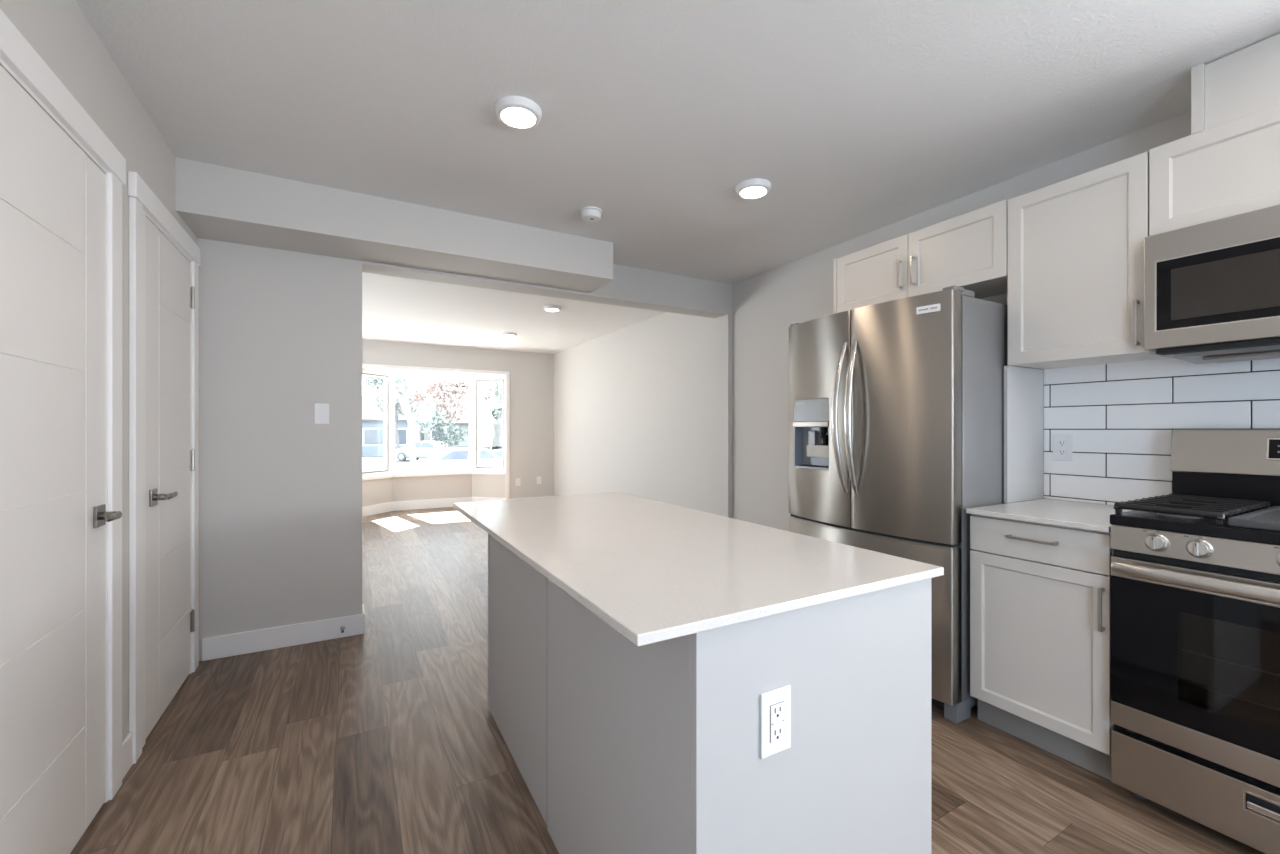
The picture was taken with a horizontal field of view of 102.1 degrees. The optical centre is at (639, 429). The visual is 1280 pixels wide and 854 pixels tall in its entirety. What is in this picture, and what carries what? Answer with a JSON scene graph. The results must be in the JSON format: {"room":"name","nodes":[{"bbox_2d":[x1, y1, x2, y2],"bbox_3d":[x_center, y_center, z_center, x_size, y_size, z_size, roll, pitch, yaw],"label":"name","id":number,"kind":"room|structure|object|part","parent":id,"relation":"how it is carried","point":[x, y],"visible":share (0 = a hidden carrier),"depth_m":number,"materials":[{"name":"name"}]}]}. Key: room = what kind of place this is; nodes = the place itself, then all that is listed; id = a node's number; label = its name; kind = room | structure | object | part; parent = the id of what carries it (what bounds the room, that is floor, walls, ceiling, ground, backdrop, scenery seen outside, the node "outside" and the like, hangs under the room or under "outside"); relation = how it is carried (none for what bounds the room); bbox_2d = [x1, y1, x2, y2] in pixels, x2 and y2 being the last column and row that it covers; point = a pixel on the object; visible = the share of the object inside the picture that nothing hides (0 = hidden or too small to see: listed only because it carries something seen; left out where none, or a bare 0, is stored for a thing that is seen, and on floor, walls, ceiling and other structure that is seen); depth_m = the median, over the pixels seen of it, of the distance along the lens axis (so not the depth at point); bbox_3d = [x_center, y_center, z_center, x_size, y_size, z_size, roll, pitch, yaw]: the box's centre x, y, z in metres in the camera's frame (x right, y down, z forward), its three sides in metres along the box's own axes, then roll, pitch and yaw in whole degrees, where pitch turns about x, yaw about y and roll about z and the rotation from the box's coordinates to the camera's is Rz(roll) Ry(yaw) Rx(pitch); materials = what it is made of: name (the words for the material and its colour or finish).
{"room":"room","nodes":[
{"label":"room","id":0,"kind":"room"},
{"bbox_2d":[0,0,196,830],"bbox_3d":[-0.980,-0.017,0.183,0.140,2.446,5.675,0,0,-29],"label":"wall","id":1,"kind":"structure","parent":0,"point":[58,31],"depth_m":1.77,"materials":[{"name":"grey paint"}]},
{"bbox_2d":[0,9,125,853],"bbox_3d":[-1.503,0.140,1.331,0.066,2.132,1.024,0,0,-29],"label":"door","id":2,"kind":"structure","parent":1,"relation":"in","point":[62,178],"depth_m":1.39,"materials":[{"name":"white wood"}]},
{"bbox_3d":[-1.521,-0.881,1.321,0.024,0.089,1.024,0,0,-29],"label":"head casing","id":3,"kind":"part","parent":2,"relation":"part of","materials":[{"name":"white wood"}]},
{"bbox_3d":[-1.689,0.270,1.618,0.009,0.066,0.066,0,0,-29],"label":"lever handle","id":4,"kind":"part","parent":2,"relation":"part of","materials":[{"name":"silver metal"}]},
{"bbox_3d":[-1.627,0.270,1.603,0.018,0.025,0.116,0,0,-33],"label":"lever","id":5,"kind":"part","parent":2,"relation":"part of","materials":[{"name":"silver metal"}]},
{"bbox_3d":[-1.747,0.184,1.719,0.018,2.043,0.085,0,0,-29],"label":"casing","id":6,"kind":"part","parent":2,"relation":"part of","materials":[{"name":"white wood"}]},
{"bbox_2d":[122,732,132,779],"bbox_3d":[-0.680,1.147,-0.197,0.012,0.118,4.719,0,0,-29],"label":"baseboard","id":7,"kind":"structure","parent":1,"relation":"attached to","point":[127,744],"depth_m":1.82,"materials":[{"name":"white wood"}]},
{"bbox_2d":[128,171,200,763],"bbox_3d":[-2.024,0.140,2.264,0.066,2.132,0.913,0,0,-29],"label":"door","id":8,"kind":"structure","parent":1,"relation":"in","point":[164,260],"depth_m":2.16,"materials":[{"name":"white wood"}]},
{"bbox_3d":[-1.845,0.184,1.895,0.018,2.043,0.071,0,0,-29],"label":"casing","id":9,"kind":"part","parent":8,"relation":"part of","materials":[{"name":"white wood"}]},
{"bbox_3d":[-1.935,0.270,2.059,0.009,0.066,0.066,0,0,-29],"label":"lever handle","id":10,"kind":"part","parent":8,"relation":"part of","materials":[{"name":"silver metal"}]},
{"bbox_3d":[-2.042,-0.881,2.253,0.024,0.089,0.913,0,0,-29],"label":"head casing","id":11,"kind":"part","parent":8,"relation":"part of","materials":[{"name":"white wood"}]},
{"bbox_3d":[-1.916,0.270,2.120,0.018,0.025,0.116,0,0,-25],"label":"lever","id":12,"kind":"part","parent":8,"relation":"part of","materials":[{"name":"silver metal"}]},
{"bbox_3d":[-2.242,0.184,2.604,0.018,2.043,0.082,0,0,-29],"label":"casing","id":13,"kind":"part","parent":8,"relation":"part of","materials":[{"name":"white wood"}]},
{"bbox_2d":[375,369,482,375],"bbox_3d":[-3.144,-0.919,7.900,2.220,0.120,0.380,0,0,-29],"label":"ceiling","id":14,"kind":"structure","parent":0,"point":[375,369],"depth_m":7.79,"materials":[{"name":"white paint"}]},
{"bbox_2d":[362,474,505,506],"bbox_3d":[-3.110,0.981,7.839,2.260,0.550,0.519,0,0,-29],"label":"wall","id":15,"kind":"structure","parent":0,"point":[385,490],"depth_m":7.95,"materials":[{"name":"grey paint"}]},
{"bbox_2d":[391,372,472,473],"bbox_3d":[-3.194,-0.099,8.004,1.179,1.520,0.090,0,0,-29],"label":"window","id":16,"kind":"structure","parent":15,"relation":"in","point":[393,374],"depth_m":7.93,"materials":[{"name":"white plastic"}]},
{"bbox_2d":[362,497,505,516],"bbox_3d":[-3.081,1.139,7.787,2.019,0.135,0.397,0,0,-29],"label":"baseboard","id":17,"kind":"structure","parent":15,"relation":"attached to","point":[448,502],"depth_m":7.84,"materials":[{"name":"white wood"}]},
{"bbox_2d":[362,471,505,480],"bbox_3d":[-3.110,0.683,7.839,2.257,0.045,0.519,0,0,-29],"label":"trim","id":18,"kind":"structure","parent":15,"relation":"attached to","point":[461,472],"depth_m":7.91,"materials":[{"name":"white"}]},
{"bbox_2d":[362,340,553,499],"bbox_3d":[-3.758,-0.017,7.248,5.592,2.446,0.158,0,0,-29],"label":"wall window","id":19,"kind":"structure","parent":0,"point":[531,373],"depth_m":8.18,"materials":[{"name":"grey paint"}]},
{"bbox_2d":[362,368,390,476],"bbox_3d":[-3.831,-0.099,7.418,0.090,1.520,0.588,0,0,20],"label":"window","id":20,"kind":"structure","parent":19,"relation":"attached to","point":[386,375],"depth_m":7.61,"materials":[{"name":"white plastic"}]},
{"bbox_2d":[473,375,504,471],"bbox_3d":[-2.366,-0.099,8.236,0.576,1.520,0.090,0,0,12],"label":"window","id":21,"kind":"structure","parent":19,"relation":"attached to","point":[485,378],"depth_m":8.24,"materials":[{"name":"white plastic"}]},
{"bbox_2d":[516,478,519,485],"bbox_3d":[-1.930,0.830,8.196,0.074,0.118,0.007,0,0,-29],"label":"wall outlet","id":22,"kind":"object","parent":19,"relation":"attached to","point":[517,479],"visible":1,"depth_m":8.19,"materials":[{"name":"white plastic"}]},
{"bbox_2d":[197,238,732,660],"bbox_3d":[-1.516,-0.017,3.237,5.592,2.446,0.180,0,0,-29],"label":"wall","id":23,"kind":"structure","parent":0,"point":[280,331],"depth_m":2.90,"materials":[{"name":"grey paint"}]},
{"bbox_2d":[202,604,364,660],"bbox_3d":[-2.003,1.147,2.965,0.748,0.118,0.204,0,0,-29],"label":"baseboard","id":24,"kind":"structure","parent":23,"relation":"attached to","point":[215,647],"depth_m":2.86,"materials":[{"name":"white wood"}]},
{"bbox_2d":[314,403,329,423],"bbox_3d":[-1.817,-0.090,2.958,0.074,0.118,0.011,0,0,-29],"label":"light switch","id":25,"kind":"object","parent":23,"relation":"attached to","point":[321,411],"visible":1,"depth_m":2.96,"materials":[{"name":"white plastic"}]},
{"bbox_2d":[175,157,612,292],"bbox_3d":[-1.240,-1.119,3.066,2.219,0.243,0.387,0,0,-29],"label":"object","id":26,"kind":"structure","parent":23,"relation":"attached to","point":[217,203],"depth_m":2.80,"materials":[{"name":"grey paint"}]},
{"bbox_2d":[554,312,714,513],"bbox_3d":[-0.299,-0.017,6.646,0.140,2.446,4.585,0,0,-29],"label":"wall","id":27,"kind":"structure","parent":0,"point":[634,405],"depth_m":5.94,"materials":[{"name":"grey paint"}]},
{"bbox_2d":[70,507,1264,853],"bbox_3d":[-1.304,1.281,2.857,5.592,0.150,10.940,0,0,-29],"label":"floor","id":28,"kind":"structure","parent":0,"point":[384,739],"depth_m":1.86,"materials":[{"name":"wood"}]},
{"bbox_2d":[488,534,930,853],"bbox_3d":[0.014,0.774,1.726,0.674,0.864,1.546,0,0,-29],"label":"kitchen island","id":29,"kind":"object","parent":28,"relation":"on","point":[620,746],"visible":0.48,"depth_m":1.09,"materials":[{"name":"grey wood"}]},
{"bbox_3d":[-0.359,0.774,2.393,0.674,0.864,0.019,0,0,-29],"label":"panel","id":30,"kind":"part","parent":29,"relation":"part of","materials":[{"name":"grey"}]},
{"bbox_3d":[-0.459,0.774,1.903,0.014,0.864,0.738,0,0,-29],"label":"panel","id":31,"kind":"part","parent":29,"relation":"part of","materials":[{"name":"grey wood"}]},
{"bbox_3d":[-0.088,0.774,1.236,0.018,0.864,0.752,0,0,-29],"label":"panel","id":32,"kind":"part","parent":29,"relation":"part of","materials":[{"name":"grey"}]},
{"bbox_2d":[453,492,943,645],"bbox_3d":[-0.053,0.333,1.745,0.823,0.019,1.675,0,0,-29],"label":"island countertop","id":33,"kind":"structure","parent":29,"relation":"on","point":[654,571],"depth_m":1.28,"materials":[{"name":"stone"}]},
{"bbox_2d":[760,685,790,758],"bbox_3d":[0.256,0.547,0.971,0.074,0.120,0.008,0,0,-29],"label":"wall outlet","id":34,"kind":"object","parent":29,"relation":"attached to","point":[775,705],"visible":1,"depth_m":0.97,"materials":[{"name":"white plastic"}]},
{"bbox_2d":[771,702,783,742],"bbox_3d":[0.257,0.547,0.969,0.032,0.067,0.003,0,0,-29],"label":"receptacle","id":35,"kind":"object","parent":34,"relation":"attached to","point":[777,708],"depth_m":0.97,"materials":[{"name":"white plastic"}]},
{"bbox_3d":[0.386,0.774,1.060,0.674,0.864,0.019,0,0,-29],"label":"panel","id":36,"kind":"part","parent":29,"relation":"part of","materials":[{"name":"grey"}]},
{"bbox_2d":[789,285,1027,722],"bbox_3d":[1.283,0.308,2.631,0.793,1.796,0.908,0,0,-29],"label":"refrigerator","id":37,"kind":"object","parent":28,"relation":"on","point":[896,407],"visible":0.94,"depth_m":2.26,"materials":[{"name":"grey metal"}]},
{"bbox_3d":[0.944,-0.052,2.702,0.115,1.042,0.454,0,0,-29],"label":"door","id":38,"kind":"part","parent":37,"relation":"part of","materials":[{"name":"silver metal"}]},
{"bbox_3d":[0.959,-0.059,2.480,0.084,0.725,0.034,0,0,-12],"label":"handle","id":39,"kind":"part","parent":37,"relation":"part of","materials":[{"name":"metal"}]},
{"bbox_3d":[0.992,-0.059,2.424,0.082,0.725,0.036,0,0,-29],"label":"handle","id":40,"kind":"part","parent":37,"relation":"part of","materials":[{"name":"metal"}]},
{"bbox_2d":[789,514,960,705],"bbox_3d":[1.055,0.797,2.504,0.115,0.654,0.908,0,0,-29],"label":"freezer","id":41,"kind":"object","parent":37,"relation":"in","point":[946,588],"depth_m":2.15,"materials":[{"name":"silver metal"}]},
{"bbox_3d":[1.167,-0.052,2.304,0.115,1.042,0.450,0,0,-29],"label":"door","id":42,"kind":"part","parent":37,"relation":"part of","materials":[{"name":"silver metal"}]},
{"bbox_2d":[970,514,1115,779],"bbox_3d":[1.726,0.774,2.077,0.658,0.863,0.454,0,0,-29],"label":"base cabinet","id":43,"kind":"object","parent":28,"relation":"on","point":[1040,594],"visible":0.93,"depth_m":1.91,"materials":[{"name":"white wood"}]},
{"bbox_3d":[1.453,0.410,1.923,0.031,0.010,0.160,0,0,-29],"label":"handle","id":44,"kind":"part","parent":43,"relation":"part of","materials":[{"name":"silver metal"}]},
{"bbox_3d":[1.474,0.422,1.936,0.019,0.136,0.448,0,0,-29],"label":"drawer","id":45,"kind":"part","parent":43,"relation":"part of","materials":[{"name":"white wood"}]},
{"bbox_2d":[966,498,1131,531],"bbox_3d":[1.729,0.333,2.077,0.652,0.019,0.456,0,0,-29],"label":"countertop","id":46,"kind":"structure","parent":43,"relation":"on","point":[1081,515],"depth_m":2.02,"materials":[{"name":"stone"}]},
{"bbox_3d":[1.554,0.606,1.744,0.031,0.145,0.010,0,0,-29],"label":"handle","id":47,"kind":"part","parent":43,"relation":"part of","materials":[{"name":"silver metal"}]},
{"bbox_2d":[1110,429,1279,853],"bbox_3d":[1.991,0.603,1.519,0.698,1.207,0.769,0,0,-29],"label":"gas range","id":48,"kind":"object","parent":28,"relation":"on","point":[1195,568],"visible":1,"depth_m":1.57,"materials":[{"name":"silver metal"}]},
{"bbox_3d":[1.602,0.351,1.608,0.024,0.057,0.057,0,0,-29],"label":"knob","id":49,"kind":"part","parent":48,"relation":"part of","materials":[{"name":"metal"}]},
{"bbox_3d":[1.748,0.273,1.678,0.105,0.014,0.105,0,0,-29],"label":"burner","id":50,"kind":"part","parent":48,"relation":"part of","materials":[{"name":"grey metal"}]},
{"bbox_2d":[1110,510,1279,544],"bbox_3d":[1.978,0.296,1.512,0.552,0.032,0.764,0,0,-29],"label":"cooktop","id":51,"kind":"object","parent":48,"relation":"in","point":[1201,529],"depth_m":1.55,"materials":[{"name":"black metal"}]},
{"bbox_3d":[1.758,0.353,1.389,0.048,0.080,0.760,0,0,-29],"label":"control panel","id":52,"kind":"part","parent":48,"relation":"part of","materials":[{"name":"silver metal"}]},
{"bbox_3d":[1.760,1.079,1.390,0.040,0.174,0.758,0,0,-29],"label":"storage drawer","id":53,"kind":"part","parent":48,"relation":"part of","materials":[{"name":"silver metal"}]},
{"bbox_3d":[1.757,0.931,1.388,0.042,0.074,0.758,0,0,-29],"label":"oven door","id":54,"kind":"part","parent":48,"relation":"part of","materials":[{"name":"silver metal"}]},
{"bbox_3d":[1.713,0.442,1.364,0.062,0.041,0.718,0,0,-29],"label":"oven handle","id":55,"kind":"part","parent":48,"relation":"part of","materials":[{"name":"metal"}]},
{"bbox_3d":[1.757,0.688,1.389,0.041,0.412,0.758,0,0,-29],"label":"black glass","id":56,"kind":"part","parent":48,"relation":"part of","materials":[{"name":"black glass"}]},
{"bbox_3d":[1.647,0.351,1.527,0.024,0.057,0.057,0,0,-29],"label":"knob","id":57,"kind":"part","parent":48,"relation":"part of","materials":[{"name":"metal"}]},
{"bbox_3d":[2.252,0.080,1.665,0.101,0.161,0.762,0,0,-29],"label":"backguard panel","id":58,"kind":"part","parent":48,"relation":"part of","materials":[{"name":"silver metal"}]},
{"bbox_2d":[1183,612,1279,727],"bbox_3d":[1.776,0.686,1.400,0.002,0.270,0.440,0,0,-29],"label":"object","id":59,"kind":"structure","parent":48,"relation":"in","point":[1256,648],"depth_m":1.50,"materials":[{"name":"black glass"}]},
{"bbox_3d":[2.217,0.066,1.646,0.014,0.077,0.294,0,0,-29],"label":"display frame","id":60,"kind":"part","parent":48,"relation":"part of","materials":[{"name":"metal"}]},
{"bbox_3d":[1.732,0.351,1.375,0.024,0.057,0.057,0,0,-29],"label":"knob","id":61,"kind":"part","parent":48,"relation":"part of","materials":[{"name":"metal"}]},
{"bbox_2d":[75,0,1279,353],"bbox_3d":[-1.304,-1.315,2.857,5.592,0.150,10.940,0,0,-29],"label":"ceiling","id":62,"kind":"structure","parent":0,"point":[860,117],"depth_m":1.98,"materials":[{"name":"white paint"}]},
{"bbox_2d":[503,332,516,336],"bbox_3d":[-1.678,-1.223,6.681,0.178,0.032,0.178,0,0,-29],"label":"recessed light","id":63,"kind":"object","parent":62,"relation":"in","point":[507,334],"visible":1,"depth_m":6.63,"materials":[{"name":"white plastic"}]},
{"bbox_2d":[495,96,541,129],"bbox_3d":[-0.472,-1.223,2.010,0.178,0.032,0.178,0,0,-29],"label":"recessed light","id":64,"kind":"object","parent":62,"relation":"in","point":[516,112],"visible":1,"depth_m":1.98,"materials":[{"name":"white plastic"}]},
{"bbox_2d":[501,108,534,127],"bbox_3d":[-0.472,-1.210,2.010,0.129,0.006,0.129,0,0,-29],"label":"diffuser","id":65,"kind":"object","parent":64,"relation":"attached to","point":[511,117],"depth_m":2.00,"materials":[{"name":"white plastic"}]},
{"bbox_2d":[543,305,560,311],"bbox_3d":[-0.888,-1.223,5.237,0.178,0.032,0.178,0,0,-29],"label":"recessed light","id":66,"kind":"object","parent":62,"relation":"in","point":[551,308],"visible":1,"depth_m":5.19,"materials":[{"name":"white plastic"}]},
{"bbox_2d":[580,207,601,222],"bbox_3d":[-0.277,-1.214,2.938,0.124,0.050,0.124,0,0,-29],"label":"smoke detector","id":67,"kind":"object","parent":62,"relation":"attached to","point":[588,214],"visible":1,"depth_m":2.90,"materials":[{"name":"white plastic"}]},
{"bbox_3d":[-0.277,-1.234,2.938,0.124,0.010,0.124,0,0,-29],"label":"plate","id":68,"kind":"part","parent":67,"relation":"part of","materials":[{"name":"white plastic"}]},
{"bbox_2d":[736,178,770,198],"bbox_3d":[0.579,-1.223,2.643,0.178,0.032,0.178,0,0,-29],"label":"recessed light","id":69,"kind":"object","parent":62,"relation":"in","point":[755,188],"visible":1,"depth_m":2.60,"materials":[{"name":"white plastic"}]},
{"bbox_2d":[741,187,765,197],"bbox_3d":[0.579,-1.210,2.643,0.129,0.006,0.129,0,0,-29],"label":"diffuser","id":70,"kind":"object","parent":69,"relation":"attached to","point":[746,192],"depth_m":2.64,"materials":[{"name":"white plastic"}]},
{"bbox_2d":[733,111,1190,530],"bbox_3d":[2.238,-0.017,1.981,0.140,2.446,5.675,0,0,-29],"label":"wall","id":71,"kind":"structure","parent":0,"point":[766,304],"depth_m":3.92,"materials":[{"name":"grey paint"}]},
{"bbox_2d":[834,199,1007,313],"bbox_3d":[1.515,-0.844,2.754,0.366,0.336,0.931,0,0,-29],"label":"upper cabinet","id":72,"kind":"object","parent":71,"relation":"attached to","point":[969,251],"visible":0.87,"depth_m":2.57,"materials":[{"name":"white wood"}]},
{"bbox_3d":[1.283,-0.844,2.875,0.019,0.336,0.446,0,0,-29],"label":"door","id":73,"kind":"part","parent":72,"relation":"part of","materials":[{"name":"white wood"}]},
{"bbox_3d":[1.353,-0.810,2.700,0.031,0.145,0.010,0,0,-29],"label":"handle","id":74,"kind":"part","parent":72,"relation":"part of","materials":[{"name":"metal"}]},
{"bbox_3d":[1.388,-0.810,2.638,0.031,0.145,0.010,0,0,-29],"label":"handle","id":75,"kind":"part","parent":72,"relation":"part of","materials":[{"name":"metal"}]},
{"bbox_3d":[1.505,-0.844,2.478,0.019,0.336,0.458,0,0,-29],"label":"door","id":76,"kind":"part","parent":72,"relation":"part of","materials":[{"name":"white wood"}]},
{"bbox_2d":[1004,366,1043,502],"bbox_3d":[1.754,0.021,2.361,0.331,0.604,0.015,0,0,-29],"label":"panel","id":77,"kind":"object","parent":71,"relation":"attached to","point":[1023,387],"visible":1,"depth_m":2.34,"materials":[{"name":"grey wood"}]},
{"bbox_2d":[1008,152,1168,368],"bbox_3d":[1.855,-0.643,2.145,0.366,0.725,0.458,0,0,-29],"label":"upper cabinet","id":78,"kind":"object","parent":71,"relation":"attached to","point":[1076,244],"visible":0.92,"depth_m":2.06,"materials":[{"name":"white wood"}]},
{"bbox_3d":[1.808,-0.391,1.886,0.031,0.165,0.010,0,0,-29],"label":"handle","id":79,"kind":"part","parent":78,"relation":"part of","materials":[{"name":"silver metal"}]},
{"bbox_2d":[1044,358,1279,504],"bbox_3d":[2.337,-0.001,1.649,0.010,0.646,1.797,0,0,-29],"label":"backsplash","id":80,"kind":"structure","parent":71,"relation":"attached to","point":[1121,419],"depth_m":2.14,"materials":[{"name":"white tile"}]},
{"bbox_2d":[1053,435,1071,460],"bbox_3d":[1.928,0.083,2.363,0.007,0.118,0.074,0,0,-29],"label":"wall outlet","id":81,"kind":"object","parent":80,"relation":"attached to","point":[1062,444],"visible":1,"depth_m":2.36,"materials":[{"name":"white plastic"}]},
{"bbox_2d":[1058,449,1066,455],"bbox_3d":[1.926,0.103,2.362,0.002,0.029,0.033,0,0,-29],"label":"receptacle","id":82,"kind":"object","parent":81,"relation":"attached to","point":[1061,452],"depth_m":2.36,"materials":[{"name":"white plastic"}]},
{"bbox_2d":[1058,440,1066,446],"bbox_3d":[1.926,0.062,2.362,0.002,0.029,0.033,0,0,-29],"label":"receptacle","id":83,"kind":"object","parent":81,"relation":"attached to","point":[1061,443],"depth_m":2.36,"materials":[{"name":"white plastic"}]},
{"bbox_2d":[1149,104,1279,235],"bbox_3d":[2.168,-0.849,1.616,0.336,0.322,0.762,0,0,-29],"label":"upper cabinet","id":84,"kind":"object","parent":71,"relation":"attached to","point":[1231,168],"visible":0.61,"depth_m":1.73,"materials":[{"name":"white wood"}]},
{"bbox_2d":[1144,204,1279,363],"bbox_3d":[2.125,-0.464,1.593,0.416,0.442,0.760,0,0,-29],"label":"microwave","id":85,"kind":"object","parent":84,"relation":"attached to","point":[1212,288],"visible":1,"depth_m":1.70,"materials":[{"name":"silver metal"}]},
{"bbox_3d":[1.925,-0.466,1.609,0.005,0.247,0.480,0,0,-29],"label":"window trim","id":86,"kind":"part","parent":85,"relation":"part of","materials":[{"name":"metal"}]},
{"bbox_3d":[1.928,-0.466,1.610,0.004,0.239,0.471,0,0,-29],"label":"door glass","id":87,"kind":"part","parent":85,"relation":"part of","materials":[{"name":"black glass"}]},
{"bbox_2d":[1191,33,1279,134],"bbox_3d":[2.175,-1.125,1.604,0.336,0.228,0.577,0,0,-29],"label":"duct cover","id":88,"kind":"object","parent":84,"relation":"on","point":[1246,81],"visible":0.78,"depth_m":1.69,"materials":[{"name":"white"}]},
{"bbox_3d":[2.041,-1.125,1.843,0.336,0.228,0.029,0,0,-29],"label":"corner post","id":89,"kind":"part","parent":88,"relation":"part of","materials":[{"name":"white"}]},
{"label":"outside","id":90,"kind":"structure","parent":0,"visible":0},
{"bbox_3d":[-4.585,2.405,12.302,20.000,0.262,8.050,0,0,-29],"label":"driveway","id":91,"kind":"object","parent":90,"visible":0},
{"bbox_2d":[395,377,444,469],"bbox_3d":[-6.221,-1.778,14.186,4.862,8.142,5.613,0,0,-29],"label":"street tree","id":92,"kind":"object","parent":91,"relation":"on","point":[406,408],"visible":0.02,"depth_m":14.63,"materials":[{"name":"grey plant"}]},
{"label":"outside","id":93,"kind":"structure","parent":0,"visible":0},
{"bbox_2d":[362,456,383,458],"bbox_3d":[-15.398,2.436,48.044,100.000,0.300,81.100,0,0,-29],"label":"ground","id":94,"kind":"structure","parent":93,"point":[363,457],"depth_m":42.42,"materials":[{"name":"white"}]},
{"bbox_2d":[362,396,419,455],"bbox_3d":[-27.264,-0.414,46.624,12.900,5.400,9.000,0,0,-29],"label":"house","id":95,"kind":"structure","parent":94,"relation":"on","point":[372,418],"depth_m":44.70,"materials":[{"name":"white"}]},
{"bbox_3d":[-22.695,0.636,44.495,1.800,1.300,0.025,0,0,-29],"label":"pane","id":96,"kind":"part","parent":95,"relation":"part of","materials":[{"name":"clear glass"}]},
{"bbox_3d":[-20.992,0.636,45.447,0.900,1.300,0.025,0,0,-29],"label":"pane","id":97,"kind":"part","parent":95,"relation":"part of","materials":[{"name":"clear glass"}]},
{"bbox_2d":[414,405,496,449],"bbox_3d":[-20.094,-0.164,55.214,7.400,4.900,9.000,0,0,-29],"label":"house","id":98,"kind":"structure","parent":94,"relation":"on","point":[486,420],"depth_m":52.68,"materials":[{"name":"white"}]},
{"bbox_3d":[-19.583,0.686,50.817,1.600,1.200,0.025,0,0,-29],"label":"pane","id":99,"kind":"part","parent":98,"relation":"part of","materials":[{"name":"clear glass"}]},
{"bbox_2d":[487,388,501,449],"bbox_3d":[-9.937,-1.014,56.309,11.400,6.600,9.000,0,0,-29],"label":"house","id":100,"kind":"structure","parent":94,"relation":"on","point":[496,430],"depth_m":54.92,"materials":[{"name":"beige"}]},
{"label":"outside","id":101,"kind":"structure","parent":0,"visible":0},
{"bbox_3d":[-0.175,2.371,20.809,100.000,0.230,2.100,0,0,-29],"label":"sidewalk","id":102,"kind":"object","parent":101,"visible":0},
{"bbox_2d":[481,382,501,416],"bbox_3d":[-5.134,-0.837,19.203,2.531,6.249,4.394,0,0,-18],"label":"street tree","id":103,"kind":"object","parent":102,"relation":"on","point":[496,388],"visible":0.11,"depth_m":18.72,"materials":[{"name":"green plant"}]},
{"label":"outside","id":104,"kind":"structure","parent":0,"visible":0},
{"bbox_2d":[362,458,426,469],"bbox_3d":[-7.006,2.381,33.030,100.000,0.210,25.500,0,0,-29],"label":"street","id":105,"kind":"structure","parent":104,"point":[376,464],"depth_m":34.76,"materials":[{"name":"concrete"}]},
{"bbox_2d":[362,465,374,470],"bbox_3d":[-12.244,1.546,18.933,4.700,1.460,1.870,0,0,-29],"label":"parked car","id":106,"kind":"object","parent":105,"relation":"on","point":[364,467],"visible":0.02,"depth_m":19.38,"materials":[{"name":"white metal"}]},
{"bbox_2d":[362,376,424,458],"bbox_3d":[-19.625,-1.591,40.660,6.228,7.781,4.314,0,0,20],"label":"street tree","id":107,"kind":"object","parent":105,"relation":"on","point":[376,381],"visible":0.38,"depth_m":40.00,"materials":[{"name":"green plant"}]},
{"bbox_2d":[395,441,453,460],"bbox_3d":[-15.614,1.551,37.670,4.400,1.450,1.870,0,0,11],"label":"parked car","id":108,"kind":"object","parent":105,"relation":"on","point":[423,449],"visible":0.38,"depth_m":36.85,"materials":[{"name":"silver metal"}]},
{"bbox_2d":[407,379,468,447],"bbox_3d":[-13.096,-1.415,34.310,4.807,7.420,3.842,0,0,18],"label":"street tree","id":109,"kind":"object","parent":105,"relation":"on","point":[456,391],"visible":0.73,"depth_m":33.83,"materials":[{"name":"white plant"}]},
{"bbox_2d":[412,400,467,447],"bbox_3d":[-12.069,0.274,31.037,3.419,4.041,2.656,0,0,-29],"label":"street tree","id":110,"kind":"object","parent":105,"relation":"on","point":[444,427],"visible":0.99,"depth_m":30.86,"materials":[{"name":"green plant"}]},
{"bbox_2d":[401,447,501,469],"bbox_3d":[-8.000,1.546,23.023,4.700,1.460,1.870,0,0,-29],"label":"parked car","id":111,"kind":"object","parent":105,"relation":"on","point":[444,458],"visible":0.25,"depth_m":22.20,"materials":[{"name":"white metal"}]},
{"bbox_2d":[490,449,501,456],"bbox_3d":[-7.007,1.351,31.597,4.700,1.850,1.870,0,0,-24],"label":"parked car","id":112,"kind":"object","parent":105,"relation":"on","point":[498,452],"visible":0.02,"depth_m":30.14,"materials":[{"name":"white metal"}]}
]}

